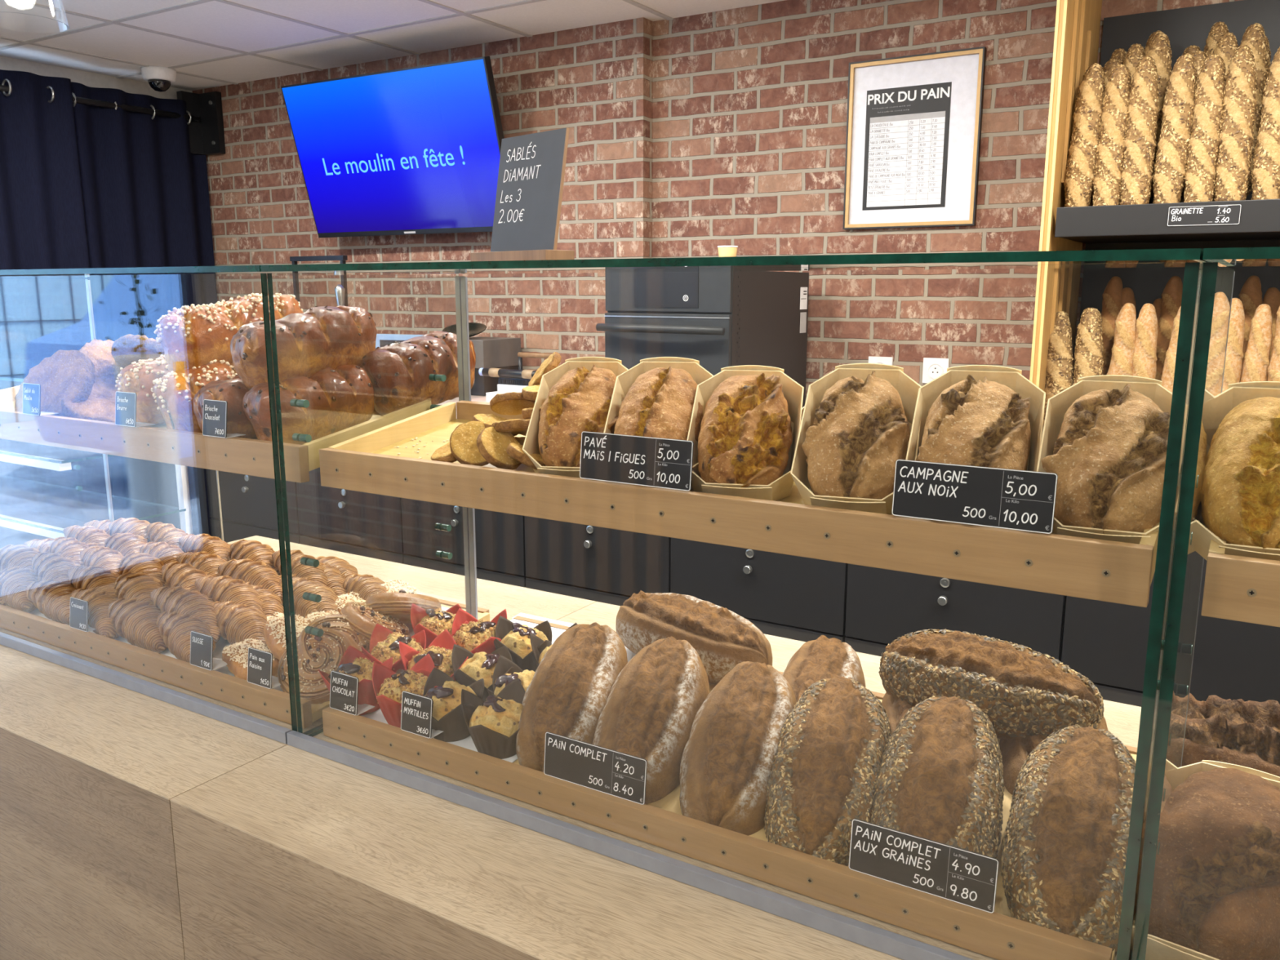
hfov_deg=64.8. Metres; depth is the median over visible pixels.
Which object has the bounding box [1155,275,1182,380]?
baguette
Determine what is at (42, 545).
croissant
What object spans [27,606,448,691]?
paper sheet
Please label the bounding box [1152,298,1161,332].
baguette
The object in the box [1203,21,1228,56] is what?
baguette
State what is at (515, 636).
muffin
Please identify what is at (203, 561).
croissant
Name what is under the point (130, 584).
croissant
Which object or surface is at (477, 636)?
muffin
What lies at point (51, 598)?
croissant
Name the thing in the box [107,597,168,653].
croissant
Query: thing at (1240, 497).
bread loaf
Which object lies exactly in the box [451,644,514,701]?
muffin
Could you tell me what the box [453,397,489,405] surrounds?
cutting board
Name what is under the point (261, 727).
glass case
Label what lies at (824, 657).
bread loaf
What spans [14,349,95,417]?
brioche
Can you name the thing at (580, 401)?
bread loaf
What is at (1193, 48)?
baguette
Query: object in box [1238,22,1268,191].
baguette
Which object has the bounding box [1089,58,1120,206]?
baguette
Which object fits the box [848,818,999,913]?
price tag
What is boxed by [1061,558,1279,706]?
drawer
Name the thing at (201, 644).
price tag
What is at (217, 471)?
metal strip
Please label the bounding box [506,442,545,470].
biscuit
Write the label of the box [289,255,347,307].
rack
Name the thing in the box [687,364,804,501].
wooden basket
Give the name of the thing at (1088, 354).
baguette
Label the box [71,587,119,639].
croissant
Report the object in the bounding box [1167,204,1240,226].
price tag
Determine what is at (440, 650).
muffin
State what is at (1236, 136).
baguette
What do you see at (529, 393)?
biscuit
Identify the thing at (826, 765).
bread loaf
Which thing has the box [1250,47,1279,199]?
baguette
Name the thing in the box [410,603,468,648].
muffin
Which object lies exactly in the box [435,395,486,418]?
countertop
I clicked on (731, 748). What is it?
bread loaf
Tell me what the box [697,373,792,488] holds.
bread loaf
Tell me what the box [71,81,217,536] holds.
curtain
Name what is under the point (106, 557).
croissant
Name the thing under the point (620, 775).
price tag
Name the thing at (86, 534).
croissant
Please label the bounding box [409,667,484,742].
muffin
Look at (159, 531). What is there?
croissant
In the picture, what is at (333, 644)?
roll
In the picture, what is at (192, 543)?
croissant
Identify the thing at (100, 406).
shortbread
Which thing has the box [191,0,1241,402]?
wall
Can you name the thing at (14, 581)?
croissant
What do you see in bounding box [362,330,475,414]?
brioche
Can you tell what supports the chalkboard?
on the block
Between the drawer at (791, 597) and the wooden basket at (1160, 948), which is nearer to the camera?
the wooden basket at (1160, 948)
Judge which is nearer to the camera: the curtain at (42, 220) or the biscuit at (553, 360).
the biscuit at (553, 360)
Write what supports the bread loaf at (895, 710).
in the display tray at (998, 935)
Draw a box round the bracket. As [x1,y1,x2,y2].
[176,90,225,155]
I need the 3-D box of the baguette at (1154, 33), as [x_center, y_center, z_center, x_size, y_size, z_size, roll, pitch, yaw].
[1.430,-1.040,2.833,0.080,0.432,0.143,7,13,33]
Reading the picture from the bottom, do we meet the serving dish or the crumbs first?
the crumbs
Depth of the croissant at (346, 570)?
2.00 m
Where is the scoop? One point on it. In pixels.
(339, 289)
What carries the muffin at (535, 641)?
on the paper sheet at (468, 743)
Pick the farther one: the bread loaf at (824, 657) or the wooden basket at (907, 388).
the bread loaf at (824, 657)
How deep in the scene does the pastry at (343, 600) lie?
1.86 m
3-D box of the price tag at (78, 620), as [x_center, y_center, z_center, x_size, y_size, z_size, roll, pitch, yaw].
[-1.008,0.241,1.836,0.056,0.056,0.036,7,13,31]
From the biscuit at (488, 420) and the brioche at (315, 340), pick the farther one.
the brioche at (315, 340)
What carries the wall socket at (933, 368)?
attached to the wall at (693, 135)
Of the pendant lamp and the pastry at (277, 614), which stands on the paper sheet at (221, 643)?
the pastry at (277, 614)
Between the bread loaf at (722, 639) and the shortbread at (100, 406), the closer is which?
the bread loaf at (722, 639)
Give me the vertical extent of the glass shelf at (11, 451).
0.006 m
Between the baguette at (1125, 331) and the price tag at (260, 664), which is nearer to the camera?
the price tag at (260, 664)
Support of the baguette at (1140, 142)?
on the shelf at (1077, 22)
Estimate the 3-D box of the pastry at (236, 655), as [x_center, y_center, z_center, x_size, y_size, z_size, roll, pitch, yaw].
[-0.644,0.299,1.673,0.078,0.046,0.126,-10,15,-43]
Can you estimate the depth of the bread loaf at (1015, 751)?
1.25 m
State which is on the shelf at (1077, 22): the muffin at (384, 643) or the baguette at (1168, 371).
the baguette at (1168, 371)
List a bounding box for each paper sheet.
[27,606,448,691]
[360,613,635,762]
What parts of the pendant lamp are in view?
bulb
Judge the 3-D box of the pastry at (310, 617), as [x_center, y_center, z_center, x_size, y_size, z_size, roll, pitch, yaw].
[-0.540,0.263,1.764,0.083,0.050,0.127,-8,14,-37]
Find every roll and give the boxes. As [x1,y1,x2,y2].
[277,627,360,704]
[296,613,369,661]
[338,600,410,643]
[364,590,441,623]
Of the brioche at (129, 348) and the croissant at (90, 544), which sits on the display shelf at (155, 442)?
the brioche at (129, 348)
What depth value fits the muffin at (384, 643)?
1.59 m
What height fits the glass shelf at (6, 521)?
0.006 m
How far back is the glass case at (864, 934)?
1.05 m
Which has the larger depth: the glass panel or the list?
the list
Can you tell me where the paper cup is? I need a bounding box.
[717,245,737,257]
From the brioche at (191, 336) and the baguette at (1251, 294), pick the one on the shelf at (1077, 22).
the baguette at (1251, 294)
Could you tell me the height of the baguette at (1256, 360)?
0.457 m
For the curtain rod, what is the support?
attached to the wall at (90, 79)
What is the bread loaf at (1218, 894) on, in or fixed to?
in the wooden basket at (1160, 948)
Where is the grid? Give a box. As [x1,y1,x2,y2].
[0,0,673,84]
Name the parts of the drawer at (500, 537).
knob, drawer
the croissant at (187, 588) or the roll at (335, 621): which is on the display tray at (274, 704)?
the roll at (335, 621)
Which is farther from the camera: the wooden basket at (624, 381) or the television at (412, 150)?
the television at (412, 150)
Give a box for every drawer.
[205,468,302,543]
[296,466,405,564]
[400,497,528,587]
[524,515,671,605]
[670,537,848,642]
[844,563,1066,662]
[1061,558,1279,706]
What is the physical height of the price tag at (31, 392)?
0.056 m
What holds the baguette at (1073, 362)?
on the shelf at (1077, 22)
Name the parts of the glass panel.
pane, edge trim, pane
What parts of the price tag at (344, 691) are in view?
plate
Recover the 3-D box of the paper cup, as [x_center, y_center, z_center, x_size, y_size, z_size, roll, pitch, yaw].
[0.281,-0.710,3.231,0.066,0.078,0.066,7,13,31]
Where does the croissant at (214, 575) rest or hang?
on the paper sheet at (221, 643)
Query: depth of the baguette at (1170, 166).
2.55 m
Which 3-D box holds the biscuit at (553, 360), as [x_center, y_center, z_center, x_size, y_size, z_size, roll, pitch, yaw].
[-0.138,-0.157,1.462,0.048,0.057,0.066,-1,11,-6]
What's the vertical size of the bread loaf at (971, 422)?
0.160 m
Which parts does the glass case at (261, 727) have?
pane, edge trim, rail, pane, pane, pane, edge trim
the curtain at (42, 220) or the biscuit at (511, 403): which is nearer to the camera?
the biscuit at (511, 403)
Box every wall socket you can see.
[868,355,893,365]
[922,357,949,382]
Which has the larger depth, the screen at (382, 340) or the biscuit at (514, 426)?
the screen at (382, 340)
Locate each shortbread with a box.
[61,381,118,422]
[78,337,120,384]
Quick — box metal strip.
[216,470,223,541]
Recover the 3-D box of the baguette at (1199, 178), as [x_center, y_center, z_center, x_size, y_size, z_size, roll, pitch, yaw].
[1.424,-0.852,2.543,0.078,0.427,0.122,9,14,41]
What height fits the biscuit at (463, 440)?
0.058 m
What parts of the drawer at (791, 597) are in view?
knob, drawer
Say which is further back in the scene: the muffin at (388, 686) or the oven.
the oven
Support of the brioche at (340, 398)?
on the display shelf at (155, 442)
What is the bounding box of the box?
[469,336,520,395]
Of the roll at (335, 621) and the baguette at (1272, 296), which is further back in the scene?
the baguette at (1272, 296)
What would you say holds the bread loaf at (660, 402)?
in the wooden basket at (624, 381)
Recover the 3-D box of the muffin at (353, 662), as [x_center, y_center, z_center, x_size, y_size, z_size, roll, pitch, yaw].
[-0.425,0.307,1.524,0.091,0.084,0.092,4,11,19]
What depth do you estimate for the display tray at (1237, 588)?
0.85 m
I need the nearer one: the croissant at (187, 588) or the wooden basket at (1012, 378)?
the wooden basket at (1012, 378)
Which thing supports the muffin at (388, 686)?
on the paper sheet at (468, 743)
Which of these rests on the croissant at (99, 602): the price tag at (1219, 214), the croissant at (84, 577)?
the croissant at (84, 577)
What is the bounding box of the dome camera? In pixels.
[140,66,176,92]
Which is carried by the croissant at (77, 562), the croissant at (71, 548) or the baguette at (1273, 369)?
the croissant at (71, 548)
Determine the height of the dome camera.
0.097 m
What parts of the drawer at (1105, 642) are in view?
drawer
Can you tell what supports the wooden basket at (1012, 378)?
on the display shelf at (1094, 569)
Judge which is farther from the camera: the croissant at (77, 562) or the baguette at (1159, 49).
the baguette at (1159, 49)
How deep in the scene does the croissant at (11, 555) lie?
2.07 m
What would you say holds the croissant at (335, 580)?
on the paper sheet at (221, 643)
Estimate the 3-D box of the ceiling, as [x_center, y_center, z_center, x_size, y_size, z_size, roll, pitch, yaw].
[-0.559,-1.205,0.930,7.450,0.060,5.850,7,13,31]
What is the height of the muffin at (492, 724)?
0.088 m
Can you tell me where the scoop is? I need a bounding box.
[334,284,344,306]
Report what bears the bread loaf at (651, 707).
in the display tray at (998, 935)
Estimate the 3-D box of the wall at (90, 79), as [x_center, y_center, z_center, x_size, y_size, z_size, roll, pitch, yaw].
[-3.754,-0.316,3.050,0.100,2.480,5.850,7,13,31]
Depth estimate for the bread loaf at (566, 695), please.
1.38 m
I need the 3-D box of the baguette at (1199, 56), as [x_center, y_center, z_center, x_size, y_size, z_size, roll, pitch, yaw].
[1.464,-0.928,2.697,0.135,0.424,0.078,-10,14,-41]
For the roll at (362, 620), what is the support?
on the paper sheet at (221, 643)
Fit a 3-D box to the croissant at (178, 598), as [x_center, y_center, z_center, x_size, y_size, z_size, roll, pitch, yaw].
[-0.800,0.237,1.798,0.191,0.083,0.076,8,14,37]
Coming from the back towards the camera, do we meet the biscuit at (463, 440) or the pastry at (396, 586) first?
the pastry at (396, 586)
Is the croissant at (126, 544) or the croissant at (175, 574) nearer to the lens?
the croissant at (175, 574)
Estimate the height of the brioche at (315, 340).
0.130 m
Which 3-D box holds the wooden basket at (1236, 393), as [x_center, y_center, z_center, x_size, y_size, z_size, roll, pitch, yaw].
[0.579,-0.001,0.925,0.130,0.168,0.182,6,12,27]
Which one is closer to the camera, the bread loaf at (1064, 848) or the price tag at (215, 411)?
the bread loaf at (1064, 848)
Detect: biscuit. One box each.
[431,441,457,462]
[449,420,488,466]
[471,413,517,436]
[476,426,521,470]
[489,391,535,415]
[491,418,530,434]
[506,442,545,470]
[514,436,525,444]
[521,384,539,400]
[521,407,541,419]
[528,351,561,386]
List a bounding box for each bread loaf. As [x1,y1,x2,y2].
[515,622,627,772]
[537,364,618,466]
[592,635,709,804]
[613,365,703,441]
[615,590,772,684]
[679,661,796,835]
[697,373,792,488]
[763,676,891,866]
[782,635,866,702]
[801,370,910,499]
[871,695,1004,858]
[878,628,1104,739]
[881,692,914,735]
[915,374,1031,471]
[999,716,1107,794]
[1000,724,1135,956]
[1041,383,1169,533]
[1151,768,1279,959]
[1181,693,1279,777]
[1200,396,1279,552]
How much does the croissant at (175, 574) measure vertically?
0.090 m
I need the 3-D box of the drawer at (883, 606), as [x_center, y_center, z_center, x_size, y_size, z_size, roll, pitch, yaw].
[0.889,0.454,2.872,0.592,1.034,0.179,7,13,31]
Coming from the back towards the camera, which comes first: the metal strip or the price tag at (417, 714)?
the metal strip
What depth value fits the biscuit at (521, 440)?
1.39 m
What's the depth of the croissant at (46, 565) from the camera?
2.00 m
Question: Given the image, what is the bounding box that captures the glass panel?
[1131,246,1279,959]
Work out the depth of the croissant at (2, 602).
2.02 m
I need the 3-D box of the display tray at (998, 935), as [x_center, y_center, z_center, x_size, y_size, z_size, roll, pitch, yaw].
[0.100,0.364,1.392,1.060,0.061,0.443,7,13,31]
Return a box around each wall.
[0,55,192,99]
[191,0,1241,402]
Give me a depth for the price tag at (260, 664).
1.57 m
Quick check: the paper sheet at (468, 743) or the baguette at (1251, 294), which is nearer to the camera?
the paper sheet at (468, 743)
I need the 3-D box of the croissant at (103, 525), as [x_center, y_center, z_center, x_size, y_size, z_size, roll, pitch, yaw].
[-1.200,0.135,2.316,0.195,0.080,0.074,7,13,34]
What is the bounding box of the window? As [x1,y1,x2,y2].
[0,357,208,548]
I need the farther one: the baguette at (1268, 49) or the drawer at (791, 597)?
the drawer at (791, 597)
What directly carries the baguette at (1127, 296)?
on the shelf at (1077, 22)
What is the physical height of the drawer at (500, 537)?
1.034 m
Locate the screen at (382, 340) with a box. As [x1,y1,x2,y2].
[375,333,423,348]
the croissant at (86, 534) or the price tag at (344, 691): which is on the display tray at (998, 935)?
the price tag at (344, 691)
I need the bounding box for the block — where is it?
[470,249,574,261]
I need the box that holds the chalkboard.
[490,127,569,251]
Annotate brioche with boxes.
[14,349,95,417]
[111,333,164,368]
[115,355,170,425]
[151,359,237,432]
[153,293,302,372]
[193,374,257,439]
[230,305,377,389]
[242,364,373,444]
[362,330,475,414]
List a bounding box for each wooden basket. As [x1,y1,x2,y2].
[522,356,628,477]
[604,356,713,488]
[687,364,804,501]
[790,363,921,515]
[906,364,1045,471]
[1036,374,1172,544]
[1149,760,1279,959]
[1195,381,1279,560]
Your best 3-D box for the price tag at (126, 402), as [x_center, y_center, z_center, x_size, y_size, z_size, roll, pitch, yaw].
[-0.840,-0.119,1.673,0.056,0.056,0.036,7,13,31]
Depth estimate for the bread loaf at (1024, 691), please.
1.29 m
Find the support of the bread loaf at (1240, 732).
in the display tray
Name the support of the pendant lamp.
hanging from the ceiling
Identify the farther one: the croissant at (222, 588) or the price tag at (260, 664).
the croissant at (222, 588)
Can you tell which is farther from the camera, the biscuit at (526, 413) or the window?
the window
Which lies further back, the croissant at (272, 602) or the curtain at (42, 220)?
the curtain at (42, 220)
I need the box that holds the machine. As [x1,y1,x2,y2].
[478,351,552,400]
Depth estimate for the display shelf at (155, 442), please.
1.62 m
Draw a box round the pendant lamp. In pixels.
[0,0,69,27]
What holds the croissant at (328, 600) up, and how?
on the paper sheet at (221, 643)
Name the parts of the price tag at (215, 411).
plate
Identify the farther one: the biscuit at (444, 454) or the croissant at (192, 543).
the croissant at (192, 543)
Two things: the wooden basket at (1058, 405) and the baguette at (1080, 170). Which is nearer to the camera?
the wooden basket at (1058, 405)
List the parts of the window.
pane, shelf rail, shelf rail, post, post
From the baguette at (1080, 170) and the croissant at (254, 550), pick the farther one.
the baguette at (1080, 170)
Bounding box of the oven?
[595,271,808,407]
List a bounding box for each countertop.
[0,535,595,959]
[169,601,1141,959]
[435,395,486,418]
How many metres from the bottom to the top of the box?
0.221 m
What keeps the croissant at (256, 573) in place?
on the croissant at (272, 602)
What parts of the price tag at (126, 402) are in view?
plate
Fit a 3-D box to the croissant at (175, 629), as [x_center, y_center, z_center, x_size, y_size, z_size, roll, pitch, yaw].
[-0.783,0.269,1.747,0.076,0.071,0.196,-9,14,-39]
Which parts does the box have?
lid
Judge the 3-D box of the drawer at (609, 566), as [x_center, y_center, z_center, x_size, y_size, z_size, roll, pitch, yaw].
[0.005,0.298,3.689,0.592,1.034,0.664,7,13,31]
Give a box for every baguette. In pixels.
[1042,311,1073,426]
[1063,62,1105,207]
[1072,307,1103,385]
[1072,310,1101,382]
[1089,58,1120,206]
[1092,63,1131,205]
[1101,275,1122,375]
[1106,302,1136,375]
[1109,48,1126,63]
[1119,43,1145,204]
[1120,55,1159,204]
[1120,287,1136,311]
[1132,303,1157,378]
[1144,30,1163,54]
[1145,32,1172,197]
[1152,53,1197,204]
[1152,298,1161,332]
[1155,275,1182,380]
[1160,306,1181,392]
[1179,50,1207,202]
[1182,44,1200,55]
[1183,53,1226,202]
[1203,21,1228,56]
[1213,31,1238,201]
[1213,45,1257,201]
[1222,297,1244,392]
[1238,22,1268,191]
[1238,275,1262,362]
[1239,304,1272,382]
[1246,35,1271,196]
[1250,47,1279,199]
[1262,287,1279,358]
[1266,306,1279,381]
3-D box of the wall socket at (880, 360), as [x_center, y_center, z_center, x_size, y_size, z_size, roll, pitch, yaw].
[0.839,-0.387,3.520,0.086,0.086,0.012,7,13,31]
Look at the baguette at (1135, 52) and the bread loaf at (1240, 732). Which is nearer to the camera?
the bread loaf at (1240, 732)
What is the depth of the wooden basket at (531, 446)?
1.35 m
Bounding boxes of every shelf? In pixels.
[0,385,431,482]
[0,438,115,463]
[0,475,186,533]
[319,400,1159,607]
[1029,0,1279,436]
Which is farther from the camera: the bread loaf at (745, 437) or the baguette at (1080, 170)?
the baguette at (1080, 170)
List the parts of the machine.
handle frame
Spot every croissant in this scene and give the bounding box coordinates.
[0,544,40,573]
[0,565,37,612]
[0,566,6,605]
[23,537,53,552]
[25,578,76,625]
[31,551,75,582]
[48,536,88,560]
[63,524,111,546]
[64,557,84,566]
[66,564,119,599]
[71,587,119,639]
[80,546,124,574]
[82,542,104,547]
[83,519,111,534]
[104,533,147,555]
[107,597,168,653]
[108,517,150,542]
[114,571,163,605]
[119,551,165,586]
[139,541,185,564]
[146,521,186,552]
[150,586,221,643]
[155,610,215,662]
[161,561,207,591]
[176,551,226,576]
[178,533,231,561]
[185,587,213,602]
[195,575,265,614]
[205,572,220,577]
[213,600,268,648]
[217,558,283,604]
[229,538,278,574]
[244,582,284,617]
[271,548,328,586]
[273,551,280,575]
[279,573,318,617]
[314,583,338,612]
[315,555,358,577]
[320,562,346,595]
[342,573,386,600]
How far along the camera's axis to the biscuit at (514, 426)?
1.31 m
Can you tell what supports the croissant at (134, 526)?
on the croissant
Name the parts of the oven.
handle, door, control panel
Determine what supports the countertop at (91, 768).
on the floor
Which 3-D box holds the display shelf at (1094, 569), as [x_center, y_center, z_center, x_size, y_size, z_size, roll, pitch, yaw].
[0.071,-0.009,1.274,1.060,0.096,0.288,7,13,31]
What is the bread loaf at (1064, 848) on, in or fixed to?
in the display tray at (998, 935)
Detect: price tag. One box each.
[22,382,59,415]
[69,596,95,631]
[115,391,155,426]
[190,631,227,670]
[202,399,245,438]
[247,647,280,688]
[329,671,374,715]
[400,690,443,738]
[543,731,647,804]
[579,431,693,491]
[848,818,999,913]
[892,459,1057,533]
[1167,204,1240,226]
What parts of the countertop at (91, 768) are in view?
panel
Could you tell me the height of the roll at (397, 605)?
0.086 m
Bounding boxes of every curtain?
[0,69,115,522]
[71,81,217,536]
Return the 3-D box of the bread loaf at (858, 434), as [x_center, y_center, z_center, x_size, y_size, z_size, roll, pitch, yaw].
[0.244,-0.037,1.121,0.114,0.163,0.170,4,11,20]
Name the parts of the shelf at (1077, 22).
panel, shelf, panel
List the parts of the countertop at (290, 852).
panel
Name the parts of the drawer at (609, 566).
drawer, knob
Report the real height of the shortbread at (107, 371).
0.136 m
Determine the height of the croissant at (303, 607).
0.073 m
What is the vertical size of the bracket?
0.290 m
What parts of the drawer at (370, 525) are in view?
knob, drawer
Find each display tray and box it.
[0,598,489,728]
[322,615,1137,959]
[1200,532,1279,626]
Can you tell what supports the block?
on the glass case at (864, 934)
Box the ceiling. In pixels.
[0,0,785,90]
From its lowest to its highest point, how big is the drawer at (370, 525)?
1.034 m
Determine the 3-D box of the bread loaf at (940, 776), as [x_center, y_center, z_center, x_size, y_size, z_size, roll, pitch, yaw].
[0.343,0.366,1.162,0.144,0.176,0.278,4,11,20]
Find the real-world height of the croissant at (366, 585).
0.059 m
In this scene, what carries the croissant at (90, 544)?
on the paper sheet at (221, 643)
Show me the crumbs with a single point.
(415, 437)
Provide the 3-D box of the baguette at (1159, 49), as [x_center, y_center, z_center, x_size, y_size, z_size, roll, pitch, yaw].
[1.388,-0.983,2.721,0.081,0.434,0.136,5,12,25]
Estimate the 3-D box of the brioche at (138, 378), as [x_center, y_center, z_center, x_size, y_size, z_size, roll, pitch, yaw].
[-0.822,-0.179,1.835,0.131,0.142,0.249,6,13,30]
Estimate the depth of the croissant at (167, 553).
2.05 m
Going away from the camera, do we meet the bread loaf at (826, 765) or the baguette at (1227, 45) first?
the bread loaf at (826, 765)
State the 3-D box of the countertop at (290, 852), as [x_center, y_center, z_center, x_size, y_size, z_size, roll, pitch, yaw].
[0.118,0.797,1.510,1.100,0.830,0.985,7,13,31]
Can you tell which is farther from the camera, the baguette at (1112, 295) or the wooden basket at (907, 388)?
the baguette at (1112, 295)
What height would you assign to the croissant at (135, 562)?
0.082 m
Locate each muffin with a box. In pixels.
[318,645,392,715]
[361,623,426,672]
[372,653,437,728]
[399,629,467,680]
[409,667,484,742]
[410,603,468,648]
[451,608,506,654]
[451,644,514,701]
[461,677,525,759]
[487,655,537,703]
[493,615,552,671]
[529,622,577,666]
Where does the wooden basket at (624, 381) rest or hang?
on the display shelf at (1094, 569)
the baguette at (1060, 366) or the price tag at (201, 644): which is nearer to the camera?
the price tag at (201, 644)
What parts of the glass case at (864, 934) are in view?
pane, edge trim, rail, pane, pane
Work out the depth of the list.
3.33 m
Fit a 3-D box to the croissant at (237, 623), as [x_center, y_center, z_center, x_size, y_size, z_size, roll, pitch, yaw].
[-0.699,0.256,1.775,0.195,0.072,0.076,9,14,39]
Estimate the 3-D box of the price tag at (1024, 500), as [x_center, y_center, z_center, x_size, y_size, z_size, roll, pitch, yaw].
[0.315,0.015,0.960,0.150,0.056,0.008,7,13,31]
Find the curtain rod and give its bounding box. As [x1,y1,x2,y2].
[0,84,200,122]
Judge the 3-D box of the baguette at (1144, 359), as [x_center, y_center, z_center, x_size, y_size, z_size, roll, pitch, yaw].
[1.346,-0.242,2.710,0.067,0.457,0.105,5,12,25]
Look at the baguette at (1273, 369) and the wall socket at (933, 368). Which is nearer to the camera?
the baguette at (1273, 369)
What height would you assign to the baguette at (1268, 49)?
0.432 m
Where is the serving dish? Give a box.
[442,322,486,337]
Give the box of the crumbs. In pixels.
[394,437,448,458]
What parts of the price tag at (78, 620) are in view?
plate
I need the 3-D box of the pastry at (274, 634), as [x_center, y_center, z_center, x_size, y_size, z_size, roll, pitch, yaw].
[-0.578,0.265,1.680,0.083,0.059,0.127,-7,13,-34]
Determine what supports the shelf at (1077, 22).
on the floor
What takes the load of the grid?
attached to the ceiling
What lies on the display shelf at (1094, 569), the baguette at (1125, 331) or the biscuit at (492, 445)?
the biscuit at (492, 445)
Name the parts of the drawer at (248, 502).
knob, drawer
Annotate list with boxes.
[842,46,986,229]
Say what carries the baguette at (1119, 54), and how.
on the shelf at (1077, 22)
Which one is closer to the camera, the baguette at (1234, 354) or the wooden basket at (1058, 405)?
the wooden basket at (1058, 405)
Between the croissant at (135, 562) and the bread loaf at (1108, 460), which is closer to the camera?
the bread loaf at (1108, 460)
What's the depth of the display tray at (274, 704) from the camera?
1.69 m
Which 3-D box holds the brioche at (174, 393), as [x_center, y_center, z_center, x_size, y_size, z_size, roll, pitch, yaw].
[-0.713,-0.153,1.742,0.127,0.135,0.255,7,13,32]
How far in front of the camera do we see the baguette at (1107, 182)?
2.63 m
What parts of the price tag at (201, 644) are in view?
plate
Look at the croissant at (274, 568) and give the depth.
1.99 m
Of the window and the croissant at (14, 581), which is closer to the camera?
the croissant at (14, 581)
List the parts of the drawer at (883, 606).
drawer, knob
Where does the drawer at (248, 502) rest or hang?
on the floor
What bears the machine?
on the countertop at (473, 397)
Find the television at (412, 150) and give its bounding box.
[280,56,504,237]
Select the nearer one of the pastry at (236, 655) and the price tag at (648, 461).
the price tag at (648, 461)
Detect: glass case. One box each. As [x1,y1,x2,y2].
[0,265,471,743]
[260,248,1207,959]
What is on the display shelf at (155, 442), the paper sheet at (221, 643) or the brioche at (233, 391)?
the brioche at (233, 391)
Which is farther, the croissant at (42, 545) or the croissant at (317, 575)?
the croissant at (42, 545)
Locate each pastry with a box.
[222,638,279,680]
[263,614,309,661]
[266,612,284,621]
[303,609,339,623]
[334,591,365,613]
[380,579,424,595]
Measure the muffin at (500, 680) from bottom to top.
0.088 m
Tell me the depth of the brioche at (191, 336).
1.70 m
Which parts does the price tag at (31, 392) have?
plate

